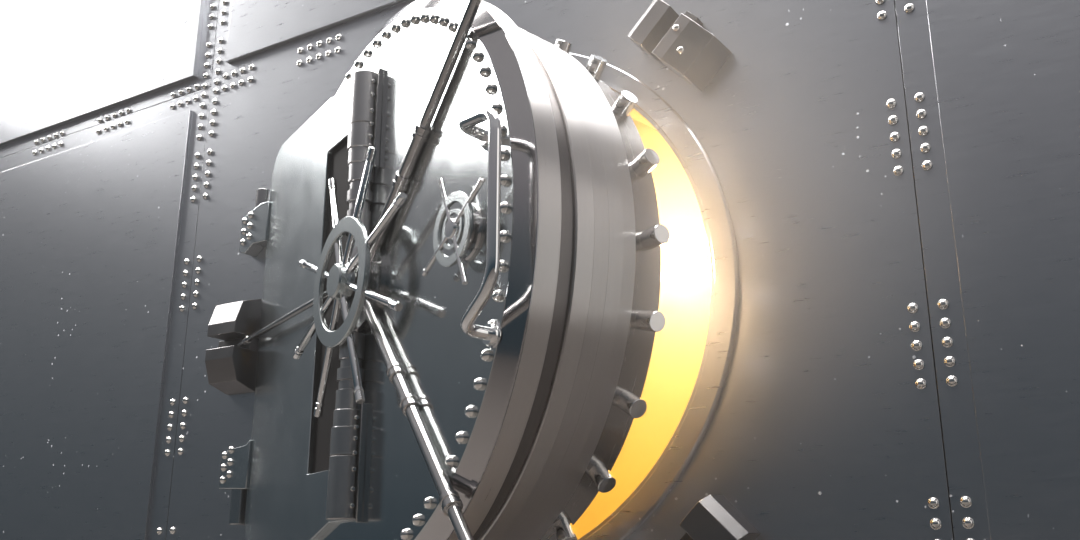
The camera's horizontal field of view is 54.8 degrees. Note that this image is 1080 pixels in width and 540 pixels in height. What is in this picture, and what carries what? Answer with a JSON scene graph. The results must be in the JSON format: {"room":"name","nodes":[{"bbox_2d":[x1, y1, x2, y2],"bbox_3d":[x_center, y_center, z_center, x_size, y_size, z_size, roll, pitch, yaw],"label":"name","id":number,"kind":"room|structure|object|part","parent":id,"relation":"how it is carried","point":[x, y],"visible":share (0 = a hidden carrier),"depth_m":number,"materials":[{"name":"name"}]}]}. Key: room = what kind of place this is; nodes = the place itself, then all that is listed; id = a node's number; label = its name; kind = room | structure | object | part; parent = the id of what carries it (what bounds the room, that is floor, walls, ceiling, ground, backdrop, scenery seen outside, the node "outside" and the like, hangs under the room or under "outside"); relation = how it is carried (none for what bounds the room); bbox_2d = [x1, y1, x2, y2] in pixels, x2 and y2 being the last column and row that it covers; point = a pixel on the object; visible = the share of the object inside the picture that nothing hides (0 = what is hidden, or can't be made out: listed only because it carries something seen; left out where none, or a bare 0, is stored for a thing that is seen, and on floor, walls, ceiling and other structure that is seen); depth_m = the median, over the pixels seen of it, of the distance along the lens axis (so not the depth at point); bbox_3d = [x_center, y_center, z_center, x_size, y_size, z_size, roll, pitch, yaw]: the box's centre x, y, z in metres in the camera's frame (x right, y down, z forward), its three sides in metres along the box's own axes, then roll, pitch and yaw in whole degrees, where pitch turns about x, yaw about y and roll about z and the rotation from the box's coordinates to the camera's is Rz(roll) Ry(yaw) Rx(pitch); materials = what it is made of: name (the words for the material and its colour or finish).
{"room":"bank vault entrance","nodes":[
{"label":"bank vault entrance","id":0,"kind":"room"},
{"bbox_2d":[166,0,953,539],"bbox_3d":[-0.148,-0.294,4.032,3.097,4.200,0.364,-10,-19,30],"label":"wall","id":1,"kind":"structure","parent":0,"point":[813,407],"depth_m":3.22,"materials":[{"name":"metal"}]},
{"bbox_2d":[0,87,210,539],"bbox_3d":[-3.793,0.970,5.987,5.448,2.898,0.355,-10,-19,30],"label":"panel","id":2,"kind":"object","parent":1,"relation":"attached to","point":[98,223],"visible":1,"depth_m":4.90,"materials":[{"name":"grey metal"}]},
{"bbox_2d":[0,0,219,157],"bbox_3d":[-3.795,-1.041,6.584,5.448,1.306,0.365,-10,-19,30],"label":"panel","id":3,"kind":"object","parent":1,"relation":"attached to","point":[67,67],"visible":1,"depth_m":5.45,"materials":[{"name":"white metal"}]},
{"bbox_2d":[205,299,261,394],"bbox_3d":[-1.277,0.307,4.295,0.190,0.390,0.139,-10,-19,30],"label":"rod bracket","id":4,"kind":"object","parent":1,"relation":"attached to","point":[231,369],"visible":0.84,"depth_m":4.25,"materials":[{"name":"metal"}]},
{"bbox_3d":[-0.236,-1.765,4.321,2.880,1.215,0.023,-10,-19,30],"label":"raised plate","id":5,"kind":"part","parent":1,"relation":"part of","materials":[{"name":"metal"}]},
{"bbox_2d":[219,0,669,539],"bbox_3d":[-0.444,0.104,3.615,0.649,1.986,2.157,11,-20,-32],"label":"door","id":6,"kind":"structure","parent":1,"relation":"in","point":[461,318],"depth_m":3.01,"materials":[{"name":"metal"}]},
{"bbox_3d":[-0.974,0.191,3.909,0.030,0.030,1.045,11,-20,-32],"label":"locking rod","id":7,"kind":"part","parent":6,"relation":"part of","materials":[{"name":"silver metal"}]},
{"bbox_3d":[-0.854,0.175,3.855,0.052,1.656,0.980,11,-20,-32],"label":"hinge plate","id":8,"kind":"part","parent":6,"relation":"part of","materials":[{"name":"grey metal"}]},
{"bbox_3d":[-0.570,0.054,3.449,0.020,1.860,1.860,11,-20,-32],"label":"plate","id":9,"kind":"part","parent":6,"relation":"part of","materials":[{"name":"metal"}]},
{"bbox_3d":[-0.355,0.412,2.941,0.054,0.856,0.776,11,-20,-32],"label":"locking rod","id":10,"kind":"part","parent":6,"relation":"part of","materials":[{"name":"silver metal"}]},
{"bbox_3d":[-0.331,-0.493,3.172,0.054,0.784,0.848,11,-20,-32],"label":"locking rod","id":11,"kind":"part","parent":6,"relation":"part of","materials":[{"name":"silver metal"}]},
{"bbox_3d":[-0.240,-0.112,2.851,0.026,0.060,0.060,11,-20,-32],"label":"dial knob","id":12,"kind":"part","parent":6,"relation":"part of","materials":[{"name":"silver metal"}]},
{"bbox_3d":[-0.134,-0.130,2.688,0.111,0.610,0.219,11,-20,-32],"label":"pull handle","id":13,"kind":"part","parent":6,"relation":"part of","materials":[{"name":"silver metal"}]},
{"bbox_3d":[-0.329,0.099,3.600,0.229,1.900,1.900,11,-20,-32],"label":"door","id":14,"kind":"part","parent":6,"relation":"part of","materials":[{"name":"metal"}]},
{"bbox_3d":[-0.187,0.126,3.689,0.135,1.800,1.800,11,-20,-32],"label":"plate","id":15,"kind":"part","parent":6,"relation":"part of","materials":[{"name":"metal"}]},
{"bbox_2d":[627,0,731,91],"bbox_3d":[0.459,-0.766,3.499,0.333,0.333,0.151,-10,-19,30],"label":"rod bracket","id":16,"kind":"object","parent":1,"relation":"attached to","point":[680,43],"visible":1,"depth_m":3.44,"materials":[{"name":"metal"}]},
{"bbox_2d":[665,494,759,539],"bbox_3d":[0.448,0.836,3.028,0.359,0.359,0.151,-10,-19,30],"label":"rod bracket","id":17,"kind":"object","parent":1,"relation":"attached to","point":[713,517],"visible":1,"depth_m":2.99,"materials":[{"name":"metal"}]},
{"bbox_2d":[895,0,1079,539],"bbox_3d":[2.052,-0.677,2.748,2.048,4.200,0.353,-10,-19,30],"label":"panel","id":18,"kind":"object","parent":1,"relation":"attached to","point":[992,87],"visible":1,"depth_m":2.86,"materials":[{"name":"grey metal"}]},
{"bbox_2d":[573,119,710,539],"bbox_3d":[0.726,0.485,6.290,4.200,4.000,0.100,-10,-19,30],"label":"vault opening","id":19,"kind":"structure","parent":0,"point":[685,300],"depth_m":6.20,"materials":[{"name":"yellow"}]}
]}

